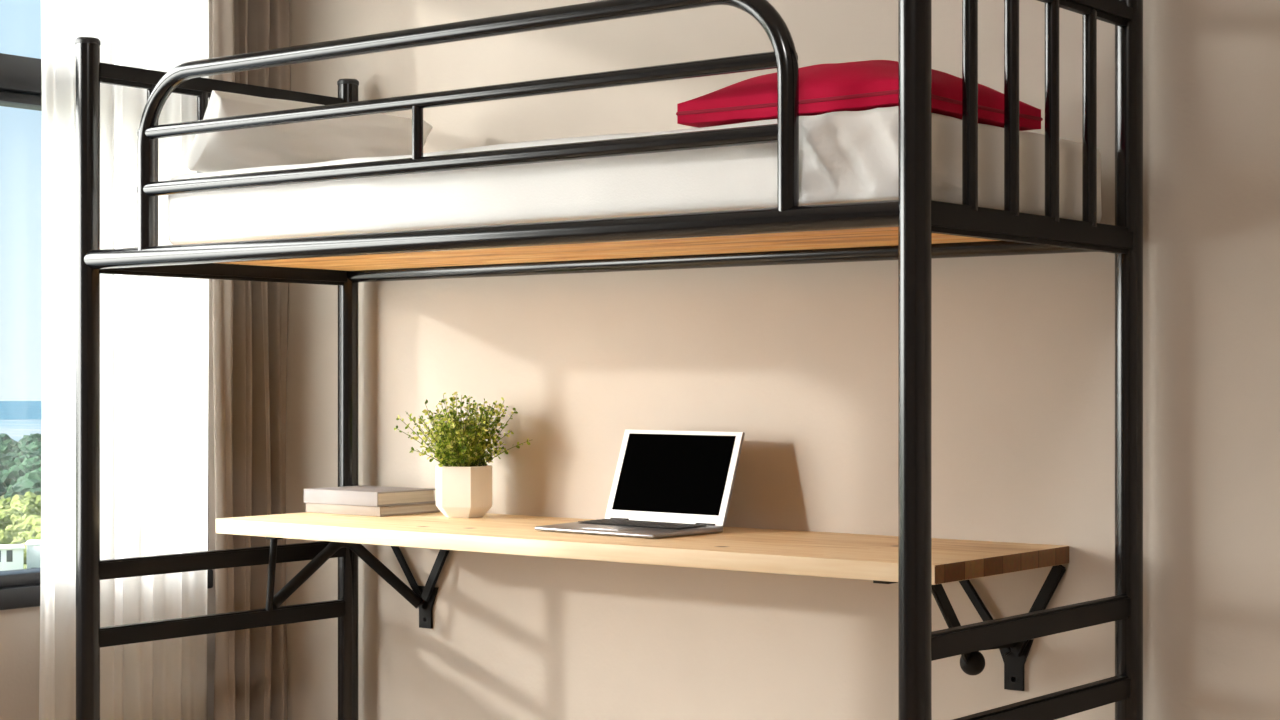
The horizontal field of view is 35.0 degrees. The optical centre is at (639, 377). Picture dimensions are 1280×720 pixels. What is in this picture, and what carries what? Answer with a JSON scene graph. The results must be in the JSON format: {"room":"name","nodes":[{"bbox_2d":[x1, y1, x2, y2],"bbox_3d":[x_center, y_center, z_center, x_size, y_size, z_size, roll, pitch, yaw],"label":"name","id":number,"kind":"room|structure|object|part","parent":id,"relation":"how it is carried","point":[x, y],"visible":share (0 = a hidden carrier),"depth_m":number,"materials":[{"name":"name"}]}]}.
{"room":"bedroom","nodes":[
{"label":"bedroom","id":0,"kind":"room"},
{"bbox_2d":[0,0,214,719],"bbox_3d":[-2.785,-0.240,3.250,0.200,2.620,5.430,0,0,38],"label":"wall","id":1,"kind":"structure","parent":0,"point":[20,627],"depth_m":4.80,"materials":[{"name":"grey paint"}]},
{"bbox_2d":[0,53,212,609],"bbox_3d":[-1.955,-0.345,4.200,0.114,1.770,2.650,0,0,38],"label":"window","id":2,"kind":"structure","parent":1,"relation":"in","point":[20,76],"depth_m":4.77,"materials":[{"name":"black"}]},
{"bbox_3d":[-1.960,-0.703,4.204,0.098,0.110,2.650,0,0,38],"label":"frame","id":3,"kind":"part","parent":2,"relation":"part of","materials":[{"name":"black"}]},
{"bbox_3d":[-2.200,-1.370,3.731,0.126,0.024,3.910,0,0,38],"label":"curtain rod","id":4,"kind":"object","parent":1,"relation":"attached to","visible":0},
{"bbox_2d":[39,0,208,719],"bbox_3d":[-1.250,-0.130,4.908,0.073,2.360,0.502,0,0,38],"label":"sheer curtain","id":5,"kind":"object","parent":4,"relation":"hanging from","point":[154,330],"visible":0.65,"depth_m":4.92,"materials":[{"name":"white fabric"}]},
{"bbox_2d":[212,0,290,719],"bbox_3d":[-0.996,-0.130,5.147,0.094,2.360,0.218,0,0,38],"label":"curtain","id":6,"kind":"object","parent":4,"relation":"hanging from","point":[250,318],"visible":0.52,"depth_m":5.12,"materials":[{"name":"beige fabric"}]},
{"bbox_2d":[286,0,1279,719],"bbox_3d":[1.209,-0.240,3.646,6.000,2.620,0.120,0,0,38],"label":"wall","id":7,"kind":"structure","parent":0,"point":[801,360],"depth_m":4.23,"materials":[{"name":"beige paint"}]},
{"bbox_2d":[216,511,1068,690],"bbox_3d":[-0.084,0.463,4.256,1.897,0.286,0.514,0,0,38],"label":"desk","id":8,"kind":"object","parent":7,"relation":"attached to","point":[792,552],"visible":0.83,"depth_m":3.97,"materials":[{"name":"brown wood"}]},
{"bbox_3d":[-0.864,0.450,4.760,0.017,0.192,0.044,0,0,-37],"label":"upright rod","id":9,"kind":"part","parent":8,"relation":"part of","materials":[{"name":"black metal"}]},
{"bbox_3d":[-0.671,0.357,4.723,0.032,0.006,0.497,0,0,38],"label":"support arm","id":10,"kind":"part","parent":8,"relation":"part of","materials":[{"name":"black metal"}]},
{"bbox_2d":[306,503,439,515],"bbox_3d":[-0.636,0.308,4.831,0.250,0.022,0.200,0,0,38],"label":"book","id":11,"kind":"object","parent":8,"relation":"on","point":[310,507],"visible":0.84,"depth_m":4.75,"materials":[{"name":"paper"}]},
{"bbox_2d":[304,485,435,506],"bbox_3d":[-0.643,0.280,4.830,0.248,0.033,0.196,0,0,38],"label":"book","id":12,"kind":"object","parent":11,"relation":"on","point":[363,495],"visible":0.9,"depth_m":4.76,"materials":[{"name":"paper"}]},
{"bbox_2d":[394,392,530,517],"bbox_3d":[-0.428,0.176,4.656,0.282,0.288,0.258,0,0,-31],"label":"potted plant","id":13,"kind":"object","parent":8,"relation":"on","point":[463,479],"visible":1,"depth_m":4.63,"materials":[{"name":"green plant"}]},
{"bbox_3d":[-0.405,0.261,4.669,0.122,0.118,0.136,0,0,38],"label":"pot","id":14,"kind":"part","parent":13,"relation":"part of","materials":[{"name":"white ceramic"}]},
{"bbox_2d":[535,430,744,537],"bbox_3d":[-0.001,0.216,4.239,0.332,0.207,0.292,0,0,41],"label":"laptop","id":15,"kind":"object","parent":8,"relation":"on","point":[666,483],"visible":1,"depth_m":4.29,"materials":[{"name":"silver metal"}]},
{"bbox_3d":[0.071,0.210,4.321,0.332,0.205,0.006,0,-19,41],"label":"lid","id":16,"kind":"part","parent":15,"relation":"part of","materials":[{"name":"silver metal"}]},
{"bbox_3d":[0.575,0.357,3.747,0.032,0.006,0.497,0,0,38],"label":"support arm","id":17,"kind":"part","parent":8,"relation":"part of","materials":[{"name":"black metal"}]},
{"bbox_3d":[0.637,0.545,3.888,0.050,0.050,0.045,0,0,38],"label":"knob","id":18,"kind":"part","parent":8,"relation":"part of","materials":[{"name":"black metal"}]},
{"bbox_3d":[-0.502,1.120,1.461,6.000,0.100,5.630,0,0,38],"label":"floor","id":19,"kind":"structure","parent":0,"visible":0},
{"bbox_2d":[75,0,1142,719],"bbox_3d":[-0.148,0.167,4.069,2.117,1.806,0.830,0,0,38],"label":"bed","id":20,"kind":"object","parent":19,"relation":"on","point":[914,229],"visible":0.99,"depth_m":3.72,"materials":[{"name":"black metal"}]},
{"bbox_3d":[-1.197,0.170,4.401,0.051,1.793,0.051,0,0,38],"label":"post","id":21,"kind":"part","parent":20,"relation":"part of","materials":[{"name":"black metal"}]},
{"bbox_3d":[-0.959,-0.666,4.705,0.034,0.042,0.753,0,0,38],"label":"rail","id":22,"kind":"part","parent":20,"relation":"part of","materials":[{"name":"black metal"}]},
{"bbox_3d":[-0.959,-0.252,4.705,0.034,0.048,0.753,0,0,38],"label":"rail","id":23,"kind":"part","parent":20,"relation":"part of","materials":[{"name":"black metal"}]},
{"bbox_3d":[-0.721,0.170,5.009,0.051,1.793,0.051,0,0,38],"label":"post","id":24,"kind":"part","parent":20,"relation":"part of","materials":[{"name":"black metal"}]},
{"bbox_3d":[-0.401,-0.461,3.777,1.662,0.385,0.035,0,0,38],"label":"guard rail","id":25,"kind":"part","parent":20,"relation":"part of","materials":[{"name":"black metal"}]},
{"bbox_3d":[-0.387,-0.256,3.765,2.040,0.042,0.042,0,0,38],"label":"rail","id":26,"kind":"part","parent":20,"relation":"part of","materials":[{"name":"black metal"}]},
{"bbox_2d":[168,106,1101,244],"bbox_3d":[-0.074,-0.353,4.009,1.807,0.159,0.729,0,0,38],"label":"mattress","id":27,"kind":"object","parent":20,"relation":"on","point":[845,156],"visible":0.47,"depth_m":3.55,"materials":[{"name":"white fabric"}]},
{"bbox_2d":[183,90,431,171],"bbox_3d":[-0.729,-0.521,4.531,0.177,0.180,0.636,0,0,38],"label":"bed pillow","id":28,"kind":"object","parent":27,"relation":"on","point":[371,135],"visible":0.5,"depth_m":4.38,"materials":[{"name":"white fabric"}]},
{"bbox_2d":[676,60,1042,130],"bbox_3d":[0.383,-0.488,3.512,0.462,0.110,0.458,0,0,38],"label":"cushion","id":29,"kind":"object","parent":27,"relation":"on","point":[870,84],"visible":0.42,"depth_m":3.36,"materials":[{"name":"fabric"}]},
{"bbox_3d":[0.090,-0.256,4.374,2.040,0.042,0.042,0,0,38],"label":"rail","id":30,"kind":"part","parent":20,"relation":"part of","materials":[{"name":"black metal"}]},
{"bbox_3d":[0.424,0.170,3.130,0.051,1.793,0.051,0,0,38],"label":"post","id":31,"kind":"part","parent":20,"relation":"part of","materials":[{"name":"black metal"}]},
{"bbox_3d":[0.662,-0.252,3.434,0.034,0.048,0.753,0,0,38],"label":"rail","id":32,"kind":"part","parent":20,"relation":"part of","materials":[{"name":"black metal"}]},
{"bbox_3d":[0.662,-0.666,3.434,0.034,0.042,0.753,0,0,38],"label":"rail","id":33,"kind":"part","parent":20,"relation":"part of","materials":[{"name":"black metal"}]},
{"bbox_3d":[0.901,0.170,3.739,0.051,1.793,0.051,0,0,38],"label":"post","id":34,"kind":"part","parent":20,"relation":"part of","materials":[{"name":"black metal"}]},
{"label":"outside","id":35,"kind":"structure","parent":0,"visible":0},
{"bbox_2d":[0,495,26,568],"bbox_3d":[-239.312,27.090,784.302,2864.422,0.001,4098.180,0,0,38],"label":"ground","id":36,"kind":"structure","parent":35,"point":[2,496],"depth_m":294.71,"materials":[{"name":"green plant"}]},
{"bbox_2d":[0,544,24,570],"bbox_3d":[-83.036,24.445,263.226,6.000,5.250,5.400,0,0,-20],"label":"house","id":37,"kind":"structure","parent":36,"relation":"on","point":[11,555],"depth_m":261.35,"materials":[{"name":"white paint"}]},
{"bbox_2d":[0,491,40,563],"bbox_3d":[-109.122,25.886,359.870,271.738,5.870,319.270,0,0,38],"label":"shrubland","id":38,"kind":"structure","parent":36,"relation":"on","point":[20,516],"depth_m":364.68,"materials":[{"name":"green plant"}]},
{"bbox_2d":[0,433,41,498],"bbox_3d":[-177.514,24.830,595.061,577.648,12.051,623.139,0,0,38],"label":"woodland","id":39,"kind":"object","parent":36,"relation":"on","point":[20,461],"visible":0.06,"depth_m":541.53,"materials":[{"name":"green plant"}]},
{"bbox_2d":[25,540,40,568],"bbox_3d":[-78.273,24.345,268.861,5.800,5.450,5.400,0,0,-12],"label":"house","id":40,"kind":"structure","parent":36,"relation":"on","point":[33,546],"depth_m":266.05,"materials":[{"name":"white paint"}]},
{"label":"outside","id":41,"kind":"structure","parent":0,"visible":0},
{"bbox_2d":[0,401,41,419],"bbox_3d":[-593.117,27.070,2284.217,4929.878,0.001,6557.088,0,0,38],"label":"sea","id":42,"kind":"structure","parent":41,"point":[9,410],"depth_m":1690.16,"materials":[{"name":"teal liquid"}]},
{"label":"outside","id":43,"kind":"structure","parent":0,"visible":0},
{"bbox_2d":[0,419,41,441],"bbox_3d":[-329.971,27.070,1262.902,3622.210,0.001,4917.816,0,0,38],"label":"surf","id":44,"kind":"structure","parent":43,"point":[15,429],"depth_m":1109.52,"materials":[{"name":"liquid"}]}
]}

